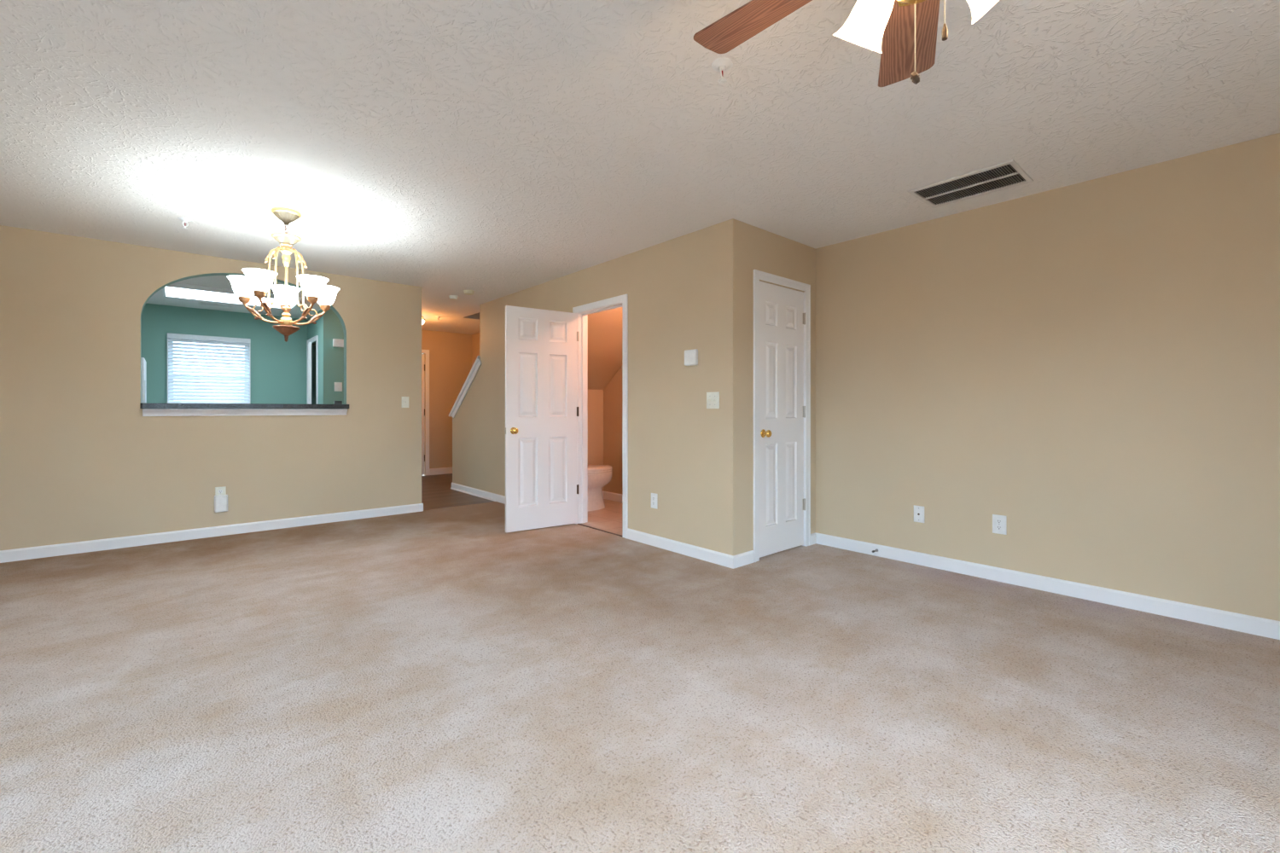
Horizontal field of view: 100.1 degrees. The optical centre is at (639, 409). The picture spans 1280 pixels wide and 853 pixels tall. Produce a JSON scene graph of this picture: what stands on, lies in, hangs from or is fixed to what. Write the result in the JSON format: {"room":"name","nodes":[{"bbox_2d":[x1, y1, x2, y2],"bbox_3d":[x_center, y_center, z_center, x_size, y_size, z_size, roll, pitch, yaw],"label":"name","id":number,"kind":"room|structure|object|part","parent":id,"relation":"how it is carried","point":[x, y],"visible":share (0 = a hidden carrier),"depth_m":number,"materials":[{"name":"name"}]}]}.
{"room":"empty living room","nodes":[
{"label":"empty living room","id":0,"kind":"room"},
{"bbox_2d":[0,225,421,550],"bbox_3d":[-3.842,-0.113,4.631,3.795,2.440,0.115,0,0,-41],"label":"wall","id":1,"kind":"structure","parent":0,"point":[80,459],"depth_m":4.36,"materials":[{"name":"beige paint"}]},
{"bbox_2d":[0,503,423,563],"bbox_3d":[-3.834,1.063,4.630,3.807,0.087,0.127,0,0,-41],"label":"baseboard","id":2,"kind":"structure","parent":1,"relation":"attached to","point":[8,555],"depth_m":4.55,"materials":[{"name":"white paint"}]},
{"bbox_2d":[215,486,226,495],"bbox_3d":[-3.674,0.739,4.696,0.074,0.122,0.008,0,0,-41],"label":"wall outlet","id":3,"kind":"object","parent":1,"relation":"attached to","point":[218,491],"visible":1,"depth_m":4.69,"materials":[{"name":"beige plastic"}]},
{"bbox_2d":[214,494,227,512],"bbox_3d":[-3.657,0.822,4.682,0.096,0.146,0.035,0,0,-41],"label":"plug","id":4,"kind":"object","parent":1,"relation":"attached to","point":[220,502],"visible":1,"depth_m":4.67,"materials":[{"name":"white plastic"}]},
{"bbox_3d":[-3.646,0.827,4.670,0.068,0.100,0.002,0,0,-41],"label":"panel","id":5,"kind":"part","parent":4,"relation":"part of","materials":[{"name":"white plastic"}]},
{"bbox_2d":[139,402,349,408],"bbox_3d":[-3.579,-0.029,4.963,1.517,0.046,0.400,0,0,-41],"label":"countertop","id":6,"kind":"structure","parent":1,"relation":"attached to","point":[142,405],"depth_m":4.74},
{"bbox_2d":[333,401,342,404],"bbox_3d":[-3.057,-0.070,5.427,0.066,0.034,0.037,0,0,-41],"label":"box","id":7,"kind":"object","parent":6,"relation":"on","point":[334,402],"visible":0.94,"depth_m":5.41,"materials":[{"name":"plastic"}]},
{"bbox_2d":[142,408,347,416],"bbox_3d":[-3.474,0.025,4.841,1.491,0.060,0.050,0,0,-41],"label":"trim","id":8,"kind":"structure","parent":1,"relation":"attached to","point":[146,412],"depth_m":4.77,"materials":[{"name":"white paint"}]},
{"bbox_2d":[401,396,408,407],"bbox_3d":[-2.497,-0.078,5.714,0.076,0.118,0.020,0,0,-41],"label":"light switch","id":9,"kind":"object","parent":1,"relation":"attached to","point":[404,399],"visible":1,"depth_m":5.71,"materials":[{"name":"beige plastic"}]},
{"bbox_2d":[141,303,307,404],"bbox_3d":[-4.712,-0.113,6.066,3.100,2.440,3.192,0,0,-41],"label":"wall","id":10,"kind":"structure","parent":0,"point":[278,367],"depth_m":7.43,"materials":[{"name":"green paint"}]},
{"bbox_2d":[168,339,248,401],"bbox_3d":[-5.778,-0.428,7.208,0.825,1.030,0.050,0,0,-41],"label":"window","id":11,"kind":"structure","parent":10,"relation":"in","point":[191,340],"depth_m":7.18,"materials":[{"name":"white paint"}]},
{"bbox_2d":[167,332,250,403],"bbox_3d":[-5.707,-0.403,7.123,0.864,1.141,0.059,0,0,-41],"label":"window blind","id":12,"kind":"object","parent":11,"relation":"attached to","point":[207,388],"visible":0.79,"depth_m":7.09,"materials":[{"name":"white plastic"}]},
{"bbox_3d":[-5.917,-0.377,6.904,0.002,1.069,0.002,0,0,-41],"label":"ladder cord","id":13,"kind":"part","parent":12,"relation":"part of","materials":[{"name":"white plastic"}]},
{"bbox_2d":[307,308,343,404],"bbox_3d":[-4.313,-0.113,7.636,0.555,2.440,1.120,0,0,-41],"label":"wall","id":14,"kind":"structure","parent":0,"point":[328,327],"depth_m":7.12,"materials":[{"name":"green paint"}]},
{"bbox_2d":[308,342,311,404],"bbox_3d":[-4.656,0.085,7.570,0.035,2.020,0.500,0,0,-31],"label":"door","id":15,"kind":"structure","parent":14,"relation":"in","point":[310,343],"depth_m":7.36,"materials":[{"name":"white paint"}]},
{"bbox_2d":[306,335,318,404],"bbox_3d":[-4.614,0.049,7.546,0.016,2.115,0.720,0,0,-41],"label":"door frame","id":16,"kind":"structure","parent":14,"relation":"attached to","point":[315,338],"depth_m":7.78,"materials":[{"name":"white paint"}]},
{"bbox_2d":[315,345,316,404],"bbox_3d":[-4.543,0.084,7.634,0.003,2.045,0.680,0,0,-41],"label":"pantry interior","id":17,"kind":"object","parent":14,"relation":"attached to","point":[316,346],"visible":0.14,"depth_m":7.88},
{"bbox_2d":[332,338,343,347],"bbox_3d":[-4.008,-0.883,7.129,0.124,0.104,0.046,0,0,-41],"label":"thermostat","id":18,"kind":"object","parent":14,"relation":"attached to","point":[336,342],"visible":0.94,"depth_m":7.11,"materials":[{"name":"white plastic"}]},
{"bbox_2d":[334,382,342,391],"bbox_3d":[-4.016,-0.303,7.139,0.090,0.120,0.020,0,0,-41],"label":"switch","id":19,"kind":"object","parent":14,"relation":"attached to","point":[338,386],"visible":1,"depth_m":7.14,"materials":[{"name":"white plastic"}]},
{"bbox_2d":[421,330,471,475],"bbox_3d":[-3.468,-0.113,8.515,2.074,2.440,1.135,0,0,-41],"label":"wall","id":20,"kind":"structure","parent":0,"point":[450,353],"depth_m":9.21,"materials":[{"name":"beige paint"}]},
{"bbox_2d":[421,354,424,475],"bbox_3d":[-3.970,0.082,8.735,0.909,2.030,0.064,0,0,-41],"label":"door","id":21,"kind":"structure","parent":20,"relation":"in","point":[422,355],"depth_m":9.00,"materials":[{"name":"white paint"}]},
{"bbox_2d":[421,349,429,475],"bbox_3d":[-3.939,0.052,8.694,1.030,2.110,0.016,0,0,-41],"label":"door frame","id":22,"kind":"structure","parent":20,"relation":"attached to","point":[427,352],"depth_m":9.01,"materials":[{"name":"white paint"}]},
{"bbox_2d":[429,466,452,475],"bbox_3d":[-2.746,1.052,8.691,0.754,0.110,1.590,0,0,-41],"label":"baseboard","id":23,"kind":"structure","parent":20,"relation":"attached to","point":[441,470],"depth_m":9.16,"materials":[{"name":"white paint"}]},
{"bbox_2d":[452,218,743,555],"bbox_3d":[-0.943,-0.113,5.655,0.115,2.440,4.979,0,0,-41],"label":"wall","id":24,"kind":"structure","parent":0,"point":[685,292],"depth_m":4.21,"materials":[{"name":"beige paint"}]},
{"bbox_2d":[448,355,481,418],"bbox_3d":[-2.288,-0.284,7.198,0.175,0.799,1.002,0,0,-41],"label":"cap rail","id":25,"kind":"object","parent":24,"relation":"attached to","point":[477,363],"visible":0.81,"depth_m":7.10,"materials":[{"name":"white paint"}]},
{"bbox_2d":[504,305,578,532],"bbox_3d":[-0.904,0.084,4.982,0.732,2.022,0.169,0,0,-35],"label":"door","id":26,"kind":"structure","parent":24,"relation":"in","point":[542,409],"depth_m":4.95,"materials":[{"name":"white paint"}]},
{"bbox_3d":[-1.115,0.190,4.775,0.062,0.062,0.067,0,0,-35],"label":"knob","id":27,"kind":"part","parent":26,"relation":"part of","materials":[{"name":"gold metal"}]},
{"bbox_2d":[450,482,734,569],"bbox_3d":[-0.592,1.057,5.962,1.095,0.100,5.003,0,0,-41],"label":"baseboard","id":28,"kind":"structure","parent":24,"relation":"attached to","point":[728,561],"depth_m":4.29,"materials":[{"name":"white paint"}]},
{"bbox_2d":[572,294,628,538],"bbox_3d":[-0.336,0.057,4.946,0.131,2.099,0.818,0,0,-41],"label":"door frame","id":29,"kind":"structure","parent":24,"relation":"attached to","point":[584,311],"depth_m":5.17,"materials":[{"name":"white paint"}]},
{"bbox_2d":[651,493,657,508],"bbox_3d":[0.113,0.741,4.350,0.008,0.120,0.078,0,0,-41],"label":"wall outlet","id":30,"kind":"object","parent":24,"relation":"attached to","point":[654,497],"visible":1,"depth_m":4.34,"materials":[{"name":"white plastic"}]},
{"bbox_2d":[684,349,698,366],"bbox_3d":[0.383,-0.389,4.024,0.030,0.118,0.124,0,0,-41],"label":"door chime","id":31,"kind":"object","parent":24,"relation":"attached to","point":[690,356],"visible":1,"depth_m":4.00,"materials":[{"name":"white plastic"}]},
{"bbox_2d":[706,391,719,408],"bbox_3d":[0.520,-0.066,3.874,0.020,0.120,0.118,0,0,-41],"label":"double light switch","id":32,"kind":"object","parent":24,"relation":"attached to","point":[712,398],"visible":1,"depth_m":3.87,"materials":[{"name":"beige plastic"}]},
{"bbox_2d":[587,307,622,490],"bbox_3d":[-0.216,-0.113,5.636,0.956,2.440,2.020,0,0,-41],"label":"wall","id":33,"kind":"structure","parent":0,"point":[604,328],"depth_m":6.20,"materials":[{"name":"beige paint"}]},
{"bbox_2d":[0,473,1279,852],"bbox_3d":[-1.708,1.135,3.685,5.769,0.064,10.500,0,0,-41],"label":"floor","id":34,"kind":"structure","parent":0,"point":[445,680],"depth_m":2.01,"materials":[{"name":"carpet"}]},
{"bbox_2d":[577,523,622,536],"bbox_3d":[-0.369,1.114,4.917,0.018,0.026,0.686,0,0,-41],"label":"threshold","id":35,"kind":"object","parent":34,"relation":"on","point":[578,524],"visible":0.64,"depth_m":4.89,"materials":[{"name":"brown metal"}]},
{"bbox_2d":[587,465,612,511],"bbox_3d":[-0.611,0.718,5.915,0.706,0.770,0.450,0,0,-41],"label":"toilet","id":36,"kind":"object","parent":34,"relation":"on","point":[599,476],"visible":0.28,"depth_m":5.86,"materials":[{"name":"white ceramic"}]},
{"bbox_3d":[-0.557,0.679,5.963,0.562,0.021,0.378,0,0,-41],"label":"seat","id":37,"kind":"part","parent":36,"relation":"part of","materials":[{"name":"white ceramic"}]},
{"bbox_3d":[-0.558,0.650,5.961,0.564,0.035,0.380,0,0,-41],"label":"lid","id":38,"kind":"part","parent":36,"relation":"part of","materials":[{"name":"white ceramic"}]},
{"bbox_2d":[0,0,1279,334],"bbox_3d":[-1.708,-1.393,3.685,5.769,0.120,10.500,0,0,-41],"label":"ceiling","id":39,"kind":"structure","parent":0,"point":[494,149],"depth_m":2.47,"materials":[{"name":"white paint"}]},
{"bbox_2d":[177,216,192,229],"bbox_3d":[-3.186,-1.300,3.755,0.084,0.066,0.084,0,0,29],"label":"sprinkler head","id":40,"kind":"object","parent":39,"relation":"attached to","point":[185,220],"visible":1,"depth_m":3.75},
{"bbox_3d":[-3.186,-1.302,3.755,0.026,0.062,0.028,0,0,-14],"label":"frame","id":41,"kind":"part","parent":40,"relation":"part of","materials":[{"name":"white plastic"}]},
{"bbox_2d":[162,282,242,304],"bbox_3d":[-4.823,-1.308,5.956,0.717,0.050,0.962,0,0,-41],"label":"fluorescent light","id":42,"kind":"object","parent":39,"relation":"attached to","point":[199,293],"depth_m":5.95,"materials":[{"name":"white paint"}]},
{"bbox_2d":[197,302,232,308],"bbox_3d":[-5.382,-1.329,6.797,0.340,0.008,0.160,0,0,-41],"label":"ceiling vent","id":43,"kind":"object","parent":39,"relation":"in","point":[199,303],"visible":1,"depth_m":6.79,"materials":[{"name":"paint"}]},
{"bbox_2d":[246,293,280,308],"bbox_3d":[-4.387,-1.308,6.336,0.347,0.050,0.960,0,0,-41],"label":"fluorescent light","id":44,"kind":"object","parent":39,"relation":"attached to","point":[253,300],"depth_m":6.42,"materials":[{"name":"white paint"}]},
{"bbox_2d":[226,207,339,342],"bbox_3d":[-2.394,-0.894,3.629,0.644,0.878,0.621,0,0,-34],"label":"chandelier","id":45,"kind":"object","parent":39,"relation":"hanging from","point":[257,282],"visible":1,"depth_m":3.56,"materials":[{"name":"beige glass"}]},
{"bbox_3d":[-2.613,-0.803,3.542,0.184,0.124,0.184,0,0,-34],"label":"lamp shade","id":46,"kind":"part","parent":45,"relation":"part of","materials":[{"name":"white glass"}]},
{"bbox_3d":[-2.388,-0.803,3.369,0.184,0.124,0.184,0,0,-34],"label":"lamp shade","id":47,"kind":"part","parent":45,"relation":"part of","materials":[{"name":"white glass"}]},
{"bbox_3d":[-2.514,-0.639,3.571,0.219,0.127,0.014,0,0,-16],"label":"arm","id":48,"kind":"part","parent":45,"relation":"part of","materials":[{"name":"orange metal"}]},
{"bbox_3d":[-2.385,-0.639,3.472,0.014,0.127,0.219,0,0,2],"label":"arm","id":49,"kind":"part","parent":45,"relation":"part of","materials":[{"name":"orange metal"}]},
{"bbox_3d":[-2.463,-0.881,3.586,0.117,0.398,0.012,0,0,-16],"label":"support rod","id":50,"kind":"part","parent":45,"relation":"part of","materials":[{"name":"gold metal"}]},
{"bbox_3d":[-2.384,-0.881,3.525,0.012,0.398,0.117,0,0,2],"label":"support rod","id":51,"kind":"part","parent":45,"relation":"part of","materials":[{"name":"gold metal"}]},
{"bbox_3d":[-2.381,-1.132,3.610,0.148,0.047,0.148,0,0,-34],"label":"dish","id":52,"kind":"part","parent":45,"relation":"part of","materials":[{"name":"beige ceramic"}]},
{"bbox_3d":[-2.517,-0.803,3.810,0.184,0.124,0.184,0,0,-34],"label":"lamp shade","id":53,"kind":"part","parent":45,"relation":"part of","materials":[{"name":"white glass"}]},
{"bbox_3d":[-2.381,-0.801,3.610,0.017,0.332,0.017,0,0,-34],"label":"rod","id":54,"kind":"part","parent":45,"relation":"part of","materials":[{"name":"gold metal"}]},
{"bbox_3d":[-2.381,-0.532,3.610,0.158,0.070,0.158,0,0,-34],"label":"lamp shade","id":55,"kind":"part","parent":45,"relation":"part of","materials":[{"name":"brown metal"}]},
{"bbox_3d":[-2.300,-0.881,3.582,0.117,0.398,0.012,0,0,20],"label":"support rod","id":56,"kind":"part","parent":45,"relation":"part of","materials":[{"name":"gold metal"}]},
{"bbox_3d":[-2.329,-0.881,3.678,0.012,0.398,0.117,0,0,38],"label":"support rod","id":57,"kind":"part","parent":45,"relation":"part of","materials":[{"name":"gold metal"}]},
{"bbox_3d":[-2.251,-0.639,3.564,0.219,0.127,0.014,0,0,20],"label":"arm","id":58,"kind":"part","parent":45,"relation":"part of","materials":[{"name":"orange metal"}]},
{"bbox_3d":[-2.296,-0.639,3.720,0.014,0.127,0.219,0,0,38],"label":"arm","id":59,"kind":"part","parent":45,"relation":"part of","materials":[{"name":"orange metal"}]},
{"bbox_3d":[-2.154,-0.803,3.529,0.184,0.124,0.184,0,0,-34],"label":"lamp shade","id":60,"kind":"part","parent":45,"relation":"part of","materials":[{"name":"white glass"}]},
{"bbox_3d":[-2.233,-0.803,3.801,0.184,0.124,0.184,0,0,-34],"label":"lamp shade","id":61,"kind":"part","parent":45,"relation":"part of","materials":[{"name":"white glass"}]},
{"bbox_2d":[448,295,458,299],"bbox_3d":[-2.189,-1.313,6.295,0.098,0.040,0.098,0,0,-41],"label":"smoke detector","id":62,"kind":"object","parent":39,"relation":"attached to","point":[451,297],"visible":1,"depth_m":6.26,"materials":[{"name":"beige plastic"}]},
{"bbox_2d":[463,290,474,295],"bbox_3d":[-1.922,-1.313,6.023,0.117,0.040,0.117,0,0,-41],"label":"smoke detector","id":63,"kind":"object","parent":39,"relation":"attached to","point":[466,292],"visible":1,"depth_m":5.99,"materials":[{"name":"plastic"}]},
{"bbox_2d":[711,57,733,83],"bbox_3d":[0.318,-1.300,2.071,0.084,0.066,0.084,0,0,29],"label":"sprinkler head","id":64,"kind":"object","parent":39,"relation":"attached to","point":[724,64],"visible":1,"depth_m":2.06},
{"bbox_3d":[0.318,-1.302,2.071,0.026,0.062,0.028,0,0,-14],"label":"frame","id":65,"kind":"part","parent":64,"relation":"part of","materials":[{"name":"white plastic"}]},
{"bbox_2d":[693,0,998,87],"bbox_3d":[0.605,-1.046,1.209,1.126,0.573,1.118,0,0,-41],"label":"ceiling fan","id":66,"kind":"object","parent":39,"relation":"hanging from","point":[909,28],"visible":1,"depth_m":1.49,"materials":[{"name":"brown wood"}]},
{"bbox_3d":[0.342,-1.081,1.456,0.396,0.052,0.164,0,0,41],"label":"blade","id":67,"kind":"part","parent":66,"relation":"part of","materials":[{"name":"brown wood"}]},
{"bbox_3d":[0.570,-0.965,1.350,0.131,0.153,0.151,0,0,-41],"label":"lamp shade","id":68,"kind":"part","parent":66,"relation":"part of","materials":[{"name":"white glass"}]},
{"bbox_3d":[0.781,-1.081,1.556,0.164,0.052,0.396,0,0,23],"label":"blade","id":69,"kind":"part","parent":66,"relation":"part of","materials":[{"name":"brown wood"}]},
{"bbox_3d":[0.641,-0.881,1.248,0.006,0.193,0.010,0,0,14],"label":"pull chain","id":70,"kind":"part","parent":66,"relation":"part of","materials":[{"name":"beige metal"}]},
{"bbox_3d":[0.669,-0.924,1.181,0.009,0.157,0.006,0,0,31],"label":"pull chain","id":71,"kind":"part","parent":66,"relation":"part of","materials":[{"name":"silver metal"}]},
{"bbox_3d":[0.670,-0.832,1.180,0.012,0.034,0.012,0,0,-41],"label":"bell pull","id":72,"kind":"part","parent":66,"relation":"part of","materials":[{"name":"brown metal"}]},
{"bbox_3d":[0.794,-0.965,1.205,0.144,0.153,0.140,0,0,-41],"label":"lamp shade","id":73,"kind":"part","parent":66,"relation":"part of","materials":[{"name":"white glass"}]},
{"bbox_2d":[907,159,1033,208],"bbox_3d":[1.957,-1.328,3.191,0.400,0.011,0.547,0,0,-41],"label":"ceiling vent","id":74,"kind":"object","parent":39,"relation":"in","point":[1009,174],"visible":1,"depth_m":3.17,"materials":[{"name":"metal"}]},
{"bbox_2d":[743,222,815,552],"bbox_3d":[1.058,-0.113,4.174,0.956,2.440,0.115,0,0,-41],"label":"wall","id":75,"kind":"structure","parent":0,"point":[765,251],"depth_m":3.94,"materials":[{"name":"beige paint"}]},
{"bbox_2d":[733,532,816,568],"bbox_3d":[1.057,1.063,4.088,1.071,0.087,0.012,0,0,-41],"label":"baseboard","id":76,"kind":"structure","parent":75,"relation":"attached to","point":[743,559],"depth_m":3.83,"materials":[{"name":"white paint"}]},
{"bbox_2d":[753,269,810,562],"bbox_3d":[1.067,0.046,4.171,0.742,2.122,0.131,0,0,-41],"label":"door frame","id":77,"kind":"structure","parent":75,"relation":"attached to","point":[758,275],"depth_m":3.99,"materials":[{"name":"white paint"}]},
{"bbox_2d":[759,280,805,558],"bbox_3d":[1.109,0.072,4.131,0.627,2.041,0.102,0,0,-41],"label":"door","id":78,"kind":"structure","parent":75,"relation":"in","point":[782,315],"depth_m":4.13,"materials":[{"name":"white paint"}]},
{"bbox_3d":[0.935,0.178,3.957,0.062,0.062,0.067,0,0,-41],"label":"knob","id":79,"kind":"part","parent":78,"relation":"part of","materials":[{"name":"gold metal"}]},
{"bbox_2d":[471,133,1279,621],"bbox_3d":[0.547,-0.113,5.575,0.115,2.440,10.615,0,0,-41],"label":"wall","id":80,"kind":"structure","parent":0,"point":[1092,366],"depth_m":3.15,"materials":[{"name":"beige paint"}]},
{"bbox_2d":[913,505,924,523],"bbox_3d":[1.987,0.747,3.825,0.016,0.116,0.072,0,0,-41],"label":"cable plate","id":81,"kind":"object","parent":80,"relation":"attached to","point":[918,510],"visible":1,"depth_m":3.82,"materials":[{"name":"white plastic"}]},
{"bbox_2d":[992,514,1006,535],"bbox_3d":[2.314,0.741,3.455,0.008,0.120,0.078,0,0,-41],"label":"wall outlet","id":82,"kind":"object","parent":80,"relation":"attached to","point":[999,522],"visible":1,"depth_m":3.45,"materials":[{"name":"white plastic"}]},
{"bbox_2d":[995,525,1001,529],"bbox_3d":[2.312,0.761,3.453,0.003,0.028,0.033,0,0,-41],"label":"receptacle","id":83,"kind":"object","parent":82,"relation":"attached to","point":[997,527],"depth_m":3.45,"materials":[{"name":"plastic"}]},
{"bbox_2d":[995,519,1001,523],"bbox_3d":[2.312,0.721,3.453,0.003,0.028,0.033,0,0,-41],"label":"receptacle","id":84,"kind":"object","parent":82,"relation":"attached to","point":[997,521],"depth_m":3.45,"materials":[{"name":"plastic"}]},
{"bbox_2d":[815,532,1279,639],"bbox_3d":[2.682,1.063,3.030,0.012,0.087,3.743,0,0,-41],"label":"baseboard","id":85,"kind":"structure","parent":80,"relation":"attached to","point":[1233,621],"depth_m":3.15,"materials":[{"name":"white paint"}]},
{"bbox_3d":[-4.652,1.137,6.043,2.930,0.060,3.077,0,0,-41],"label":"floor","id":86,"kind":"structure","parent":0,"visible":0},
{"bbox_2d":[141,357,146,403],"bbox_3d":[-5.921,0.259,5.889,0.736,1.655,0.720,0,0,-41],"label":"refrigerator","id":87,"kind":"object","parent":86,"relation":"on","point":[143,361],"visible":0.14,"depth_m":5.86,"materials":[{"name":"white metal"}]}
]}

